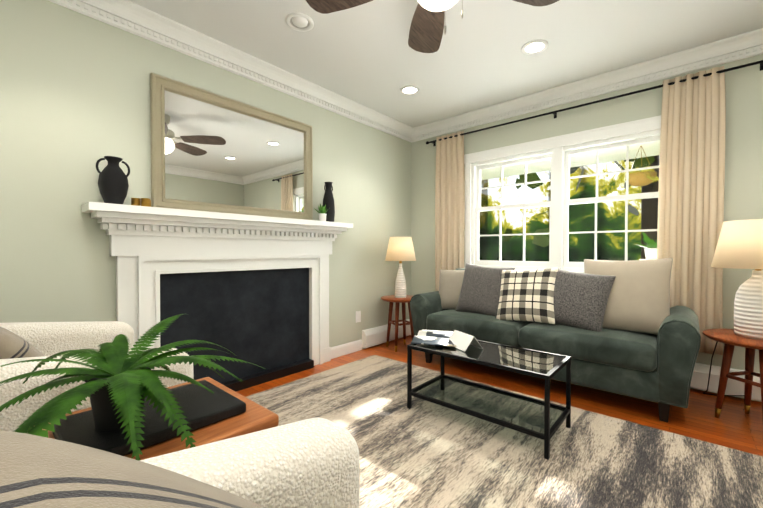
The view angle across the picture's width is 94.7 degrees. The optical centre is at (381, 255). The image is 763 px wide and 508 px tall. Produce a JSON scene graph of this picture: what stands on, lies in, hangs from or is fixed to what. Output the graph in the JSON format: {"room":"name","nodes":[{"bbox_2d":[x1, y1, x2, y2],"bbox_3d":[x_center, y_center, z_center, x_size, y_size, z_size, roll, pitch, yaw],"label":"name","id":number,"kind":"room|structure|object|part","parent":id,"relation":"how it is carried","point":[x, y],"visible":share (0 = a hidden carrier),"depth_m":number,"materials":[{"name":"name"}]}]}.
{"room":"living room","nodes":[
{"label":"living room","id":0,"kind":"room"},
{"bbox_2d":[0,0,411,348],"bbox_3d":[-1.193,-0.253,2.641,0.120,2.500,4.840,1,1,41],"label":"wall","id":1,"kind":"structure","parent":0,"point":[74,96],"depth_m":2.03,"materials":[{"name":"paint"}]},
{"bbox_2d":[150,73,312,219],"bbox_3d":[-1.039,-0.726,2.687,0.036,0.854,1.250,1,1,41],"label":"mirror","id":2,"kind":"object","parent":1,"relation":"attached to","point":[212,152],"visible":0.94,"depth_m":2.57,"materials":[{"name":"beige"}]},
{"bbox_2d":[331,339,361,358],"bbox_3d":[-0.354,0.933,3.509,0.014,0.108,0.450,1,1,41],"label":"baseboard","id":3,"kind":"structure","parent":1,"relation":"attached to","point":[345,349],"depth_m":3.49,"materials":[{"name":"white"}]},
{"bbox_2d":[356,311,360,322],"bbox_3d":[-0.240,0.633,3.638,0.010,0.115,0.070,1,1,41],"label":"electrical outlet plate","id":4,"kind":"object","parent":1,"relation":"attached to","point":[358,316],"visible":1,"depth_m":3.63,"materials":[{"name":"white plastic"}]},
{"bbox_2d":[48,0,762,142],"bbox_3d":[0.431,-1.418,1.203,4.200,0.136,4.600,1,1,41],"label":"crown molding","id":5,"kind":"structure","parent":1,"relation":"attached to","point":[136,19],"depth_m":2.73,"materials":[{"name":"white wood"}]},
{"bbox_2d":[129,0,762,127],"bbox_3d":[0.431,-1.536,1.202,4.440,0.100,4.840,1,1,41],"label":"ceiling","id":6,"kind":"structure","parent":0,"point":[365,54],"depth_m":2.45,"materials":[{"name":"white paint"}]},
{"bbox_2d":[286,13,313,31],"bbox_3d":[-0.523,-1.483,2.252,0.176,0.030,0.176,1,1,41],"label":"recessed light","id":7,"kind":"object","parent":6,"relation":"in","point":[301,22],"visible":1,"depth_m":2.23,"materials":[{"name":"white"}]},
{"bbox_2d":[400,85,418,94],"bbox_3d":[0.258,-1.503,3.203,0.176,0.012,0.176,1,1,41],"label":"recessed light","id":8,"kind":"object","parent":6,"relation":"in","point":[409,90],"visible":1,"depth_m":3.21,"materials":[{"name":"white"}]},
{"bbox_2d":[306,0,558,52],"bbox_3d":[0.235,-1.188,1.475,1.244,0.599,1.221,1,1,41],"label":"ceiling fan","id":9,"kind":"object","parent":6,"relation":"hanging from","point":[427,27],"visible":1,"depth_m":1.80,"materials":[{"name":"brown wood"}]},
{"bbox_3d":[0.248,-1.173,1.513,0.225,0.194,0.225,1,1,41],"label":"globe","id":10,"kind":"part","parent":9,"relation":"part of"},
{"bbox_2d":[522,40,547,54],"bbox_3d":[1.103,-1.495,2.529,0.176,0.012,0.176,1,1,41],"label":"recessed light","id":11,"kind":"object","parent":6,"relation":"in","point":[534,47],"visible":1,"depth_m":2.53,"materials":[{"name":"white"}]},
{"bbox_2d":[236,335,762,455],"bbox_3d":[0.431,1.064,1.232,4.440,0.100,4.840,1,1,41],"label":"floor","id":12,"kind":"structure","parent":0,"point":[734,426],"depth_m":2.41,"materials":[{"name":"brown wood"}]},
{"bbox_2d":[81,202,352,391],"bbox_3d":[-0.977,0.352,2.645,0.203,1.290,1.930,1,1,41],"label":"fireplace","id":13,"kind":"object","parent":12,"relation":"on","point":[253,289],"visible":0.96,"depth_m":2.57,"materials":[{"name":"white"}]},
{"bbox_2d":[96,156,129,203],"bbox_3d":[-1.523,-0.420,1.997,0.140,0.268,0.160,1,1,41],"label":"vase","id":14,"kind":"object","parent":13,"relation":"on","point":[113,184],"visible":0.88,"depth_m":1.96,"materials":[{"name":"black ceramic"}]},
{"bbox_2d":[131,198,140,205],"bbox_3d":[-1.450,-0.312,2.074,0.046,0.050,0.046,1,1,41],"label":"votive","id":15,"kind":"object","parent":13,"relation":"on","point":[136,201],"visible":0.73,"depth_m":2.06,"materials":[{"name":"gold metal"}]},
{"bbox_2d":[141,198,149,206],"bbox_3d":[-1.397,-0.312,2.081,0.046,0.050,0.046,1,1,41],"label":"votive","id":16,"kind":"object","parent":13,"relation":"on","point":[145,201],"visible":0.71,"depth_m":2.06,"materials":[{"name":"gold metal"}]},
{"bbox_3d":[-1.047,0.522,2.708,0.018,0.819,1.189,1,1,41],"label":"panel","id":17,"kind":"part","parent":13,"relation":"part of","materials":[{"name":"black stone"}]},
{"bbox_2d":[315,204,326,220],"bbox_3d":[-0.530,-0.380,3.092,0.130,0.163,0.159,1,1,41],"label":"succulent pot","id":18,"kind":"object","parent":13,"relation":"on","point":[322,214],"visible":0.81,"depth_m":3.08,"materials":[{"name":"white ceramic"}]},
{"bbox_2d":[323,182,334,221],"bbox_3d":[-0.482,-0.483,3.206,0.112,0.365,0.112,1,1,41],"label":"vase","id":19,"kind":"object","parent":13,"relation":"on","point":[328,200],"visible":0.92,"depth_m":3.17,"materials":[{"name":"black ceramic"}]},
{"bbox_2d":[381,237,415,351],"bbox_3d":[0.203,0.395,3.739,0.420,1.182,0.420,1,1,41],"label":"side table","id":20,"kind":"object","parent":12,"relation":"on","point":[400,249],"visible":0.92,"depth_m":3.66,"materials":[{"name":"brown wood"}]},
{"bbox_2d":[385,237,415,297],"bbox_3d":[0.203,0.124,3.736,0.330,0.640,0.330,1,1,41],"label":"lamp","id":21,"kind":"object","parent":20,"relation":"on","point":[400,249],"depth_m":3.64,"materials":[{"name":"white ceramic"}]},
{"bbox_2d":[246,355,762,507],"bbox_3d":[0.257,1.012,0.919,3.850,0.012,3.400,1,1,41],"label":"rug","id":22,"kind":"object","parent":12,"relation":"on","point":[421,453],"visible":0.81,"depth_m":1.76,"materials":[{"name":"grey carpet"}]},
{"bbox_2d":[0,321,193,431],"bbox_3d":[-1.264,0.574,1.177,0.885,0.858,0.900,1,1,41],"label":"armchair","id":23,"kind":"object","parent":22,"relation":"on","point":[21,341],"visible":0.31,"depth_m":1.06,"materials":[{"name":"beige fabric"}]},
{"bbox_2d":[0,327,44,358],"bbox_3d":[-1.231,0.353,1.152,0.500,0.380,0.140,0,37,29],"label":"pillow","id":24,"kind":"object","parent":23,"relation":"on","point":[12,345],"depth_m":1.02,"materials":[{"name":"beige fabric"}]},
{"bbox_3d":[-1.529,0.590,1.429,0.155,0.730,0.870,1,1,41],"label":"arm","id":25,"kind":"part","parent":23,"relation":"part of"},
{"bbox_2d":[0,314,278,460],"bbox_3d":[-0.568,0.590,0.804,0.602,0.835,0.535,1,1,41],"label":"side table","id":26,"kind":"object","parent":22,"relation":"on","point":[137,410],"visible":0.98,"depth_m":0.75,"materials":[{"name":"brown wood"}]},
{"bbox_2d":[51,380,245,455],"bbox_3d":[-0.546,0.385,0.845,0.250,0.025,0.340,1,1,41],"label":"tray","id":27,"kind":"object","parent":26,"relation":"on","point":[204,410],"depth_m":0.80,"materials":[{"name":"black"}]},
{"bbox_2d":[0,417,358,507],"bbox_3d":[-0.129,0.578,0.167,0.885,0.873,0.900,1,1,44],"label":"armchair","id":28,"kind":"object","parent":22,"relation":"on","point":[310,463],"visible":1,"depth_m":0.49,"materials":[{"name":"beige fabric"}]},
{"bbox_2d":[0,430,265,507],"bbox_3d":[-0.030,0.354,0.251,0.600,0.170,0.640,1,-42,44],"label":"pillow","id":29,"kind":"object","parent":28,"relation":"on","point":[36,471],"depth_m":0.26,"materials":[{"name":"beige fabric"}]},
{"bbox_3d":[-0.379,0.602,0.433,0.155,0.730,0.870,1,1,44],"label":"arm","id":30,"kind":"part","parent":28,"relation":"part of"},
{"bbox_2d":[407,330,570,459],"bbox_3d":[0.600,0.742,2.235,1.014,0.496,0.507,1,1,41],"label":"coffee table","id":31,"kind":"object","parent":22,"relation":"on","point":[462,346],"visible":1,"depth_m":2.08,"materials":[{"name":"black metal"}]},
{"bbox_2d":[413,377,564,432],"bbox_3d":[0.631,0.890,2.155,0.818,0.006,0.383,1,1,41],"label":"glass shelf","id":32,"kind":"object","parent":31,"relation":"attached to","point":[419,388],"depth_m":2.15,"materials":[{"name":"clear glass"}]},
{"bbox_3d":[0.631,0.589,2.152,0.818,0.008,0.383,1,1,41],"label":"glass","id":33,"kind":"part","parent":31,"relation":"part of","materials":[{"name":"glass"}]},
{"bbox_2d":[410,258,700,422],"bbox_3d":[1.251,0.502,2.888,2.021,0.985,0.785,1,1,41],"label":"sofa","id":34,"kind":"object","parent":12,"relation":"on","point":[621,328],"visible":0.9,"depth_m":2.42,"materials":[{"name":"fabric"}]},
{"bbox_3d":[0.572,0.608,3.501,0.193,0.510,0.735,1,1,41],"label":"arm","id":35,"kind":"part","parent":34,"relation":"part of"},
{"bbox_2d":[439,270,464,308],"bbox_3d":[0.720,0.323,3.342,0.420,0.420,0.120,-3,-17,34],"label":"pillow","id":36,"kind":"object","parent":34,"relation":"on","point":[450,283],"depth_m":3.33,"materials":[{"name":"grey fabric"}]},
{"bbox_3d":[0.880,0.596,3.088,0.829,0.194,0.595,1,1,41],"label":"seat","id":37,"kind":"part","parent":34,"relation":"part of","materials":[{"name":"fabric"}]},
{"bbox_2d":[455,263,514,315],"bbox_3d":[0.902,0.302,3.079,0.480,0.480,0.140,5,-16,38],"label":"pillow","id":38,"kind":"object","parent":34,"relation":"on","point":[479,290],"depth_m":3.04,"materials":[{"name":"grey fabric"}]},
{"bbox_2d":[496,267,558,324],"bbox_3d":[1.148,0.313,2.784,0.480,0.480,0.140,-5,-28,42],"label":"pillow","id":39,"kind":"object","parent":34,"relation":"on","point":[521,295],"depth_m":2.72,"materials":[{"name":"fabric"}]},
{"bbox_2d":[554,269,615,331],"bbox_3d":[1.417,0.320,2.575,0.140,0.460,0.460,28,-12,-39],"label":"pillow","id":40,"kind":"object","parent":34,"relation":"on","point":[586,301],"depth_m":2.48,"materials":[{"name":"grey fabric"}]},
{"bbox_3d":[1.496,0.602,2.547,0.829,0.194,0.595,1,1,41],"label":"seat","id":41,"kind":"part","parent":34,"relation":"part of","materials":[{"name":"fabric"}]},
{"bbox_2d":[584,258,672,334],"bbox_3d":[1.693,0.272,2.456,0.560,0.560,0.160,-2,-21,45],"label":"pillow","id":42,"kind":"object","parent":34,"relation":"on","point":[638,301],"depth_m":2.35,"materials":[{"name":"beige fabric"}]},
{"bbox_3d":[1.946,0.622,2.296,0.193,0.510,0.735,1,1,41],"label":"arm","id":43,"kind":"part","parent":34,"relation":"part of"},
{"bbox_2d":[702,219,762,419],"bbox_3d":[2.281,0.399,2.143,0.480,1.212,0.650,1,1,41],"label":"side table","id":44,"kind":"object","parent":12,"relation":"on","point":[739,244],"visible":1,"depth_m":2.06,"materials":[{"name":"brown wood"}]},
{"bbox_2d":[703,342,743,395],"bbox_3d":[2.311,0.734,2.342,0.244,0.515,0.317,1,1,41],"label":"lamp cord","id":45,"kind":"object","parent":44,"relation":"attached to","point":[742,372],"depth_m":2.42,"materials":[{"name":"black plastic"}]},
{"bbox_2d":[734,270,762,339],"bbox_3d":[2.228,0.286,2.081,0.200,0.395,0.200,1,1,41],"label":"lamp","id":46,"kind":"object","parent":44,"relation":"on","point":[748,302],"depth_m":2.05,"materials":[{"name":"white ceramic"}]},
{"bbox_2d":[711,219,762,268],"bbox_3d":[2.228,-0.066,2.077,0.410,0.281,0.410,1,1,41],"label":"lampshade","id":47,"kind":"object","parent":46,"relation":"attached to","point":[740,242],"depth_m":2.02,"materials":[{"name":"fabric"}]},
{"bbox_2d":[411,54,762,401],"bbox_3d":[1.987,-0.257,2.991,4.200,2.500,0.120,1,1,41],"label":"wall","id":48,"kind":"structure","parent":0,"point":[743,191],"depth_m":2.83,"materials":[{"name":"paint"}]},
{"bbox_2d":[362,319,760,400],"bbox_3d":[1.661,0.888,2.632,4.200,0.180,0.870,1,1,41],"label":"baseboard heater","id":49,"kind":"object","parent":48,"relation":"attached to","point":[374,336],"visible":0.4,"depth_m":2.55,"materials":[{"name":"white metal"}]},
{"bbox_2d":[464,115,660,272],"bbox_3d":[1.625,-0.419,3.281,1.834,1.338,0.160,1,1,41],"label":"window unit","id":50,"kind":"structure","parent":48,"relation":"in","point":[558,151],"depth_m":3.23,"materials":[{"name":"white wood"}]},
{"bbox_2d":[426,60,762,354],"bbox_3d":[1.566,-0.319,3.208,2.740,2.020,0.106,1,1,41],"label":"curtains","id":51,"kind":"object","parent":48,"relation":"attached to","point":[691,174],"visible":0.81,"depth_m":2.58,"materials":[{"name":"beige fabric"}]},
{"bbox_3d":[1.859,-1.121,3.366,6.500,0.120,0.270,1,1,41],"label":"porch canopy","id":52,"kind":"object","parent":48,"relation":"attached to","visible":0},
{"bbox_2d":[481,141,659,179],"bbox_3d":[2.229,-1.126,3.787,6.500,0.120,0.850,1,1,41],"label":"extension","id":53,"kind":"object","parent":52,"relation":"attached to","point":[590,156],"depth_m":3.95,"materials":[{"name":"white"}]},
{"bbox_2d":[625,146,658,186],"bbox_3d":[2.503,-0.866,3.371,0.293,0.391,0.288,1,1,41],"label":"hanging basket","id":54,"kind":"object","parent":53,"relation":"hanging from","point":[638,175],"depth_m":3.32,"materials":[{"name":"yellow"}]},
{"label":"outside","id":55,"kind":"structure","parent":0,"visible":0},
{"bbox_2d":[479,157,659,261],"bbox_3d":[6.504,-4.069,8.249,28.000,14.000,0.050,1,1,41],"label":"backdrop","id":56,"kind":"structure","parent":55,"point":[581,253],"depth_m":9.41,"materials":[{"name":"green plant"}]},
{"bbox_3d":[3.471,1.279,6.370,22.000,0.050,6.870,1,1,41],"label":"ground","id":57,"kind":"structure","parent":55,"visible":0},
{"bbox_2d":[503,155,658,258],"bbox_3d":[4.147,-1.779,5.430,5.359,6.098,3.187,1,1,41],"label":"tree","id":58,"kind":"object","parent":57,"relation":"on","point":[646,214],"depth_m":5.46,"materials":[{"name":"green plant"}]},
{"bbox_2d":[638,232,656,259],"bbox_3d":[2.648,0.522,3.449,0.270,1.532,0.353,1,1,41],"label":"plant stand","id":59,"kind":"object","parent":57,"relation":"on","point":[649,253],"depth_m":3.42,"materials":[{"name":"white ceramic"}]},
{"bbox_3d":[2.659,-0.018,3.456,0.124,0.109,0.124,1,1,41],"label":"pot","id":60,"kind":"part","parent":59,"relation":"part of","materials":[{"name":"white ceramic"}]}
]}

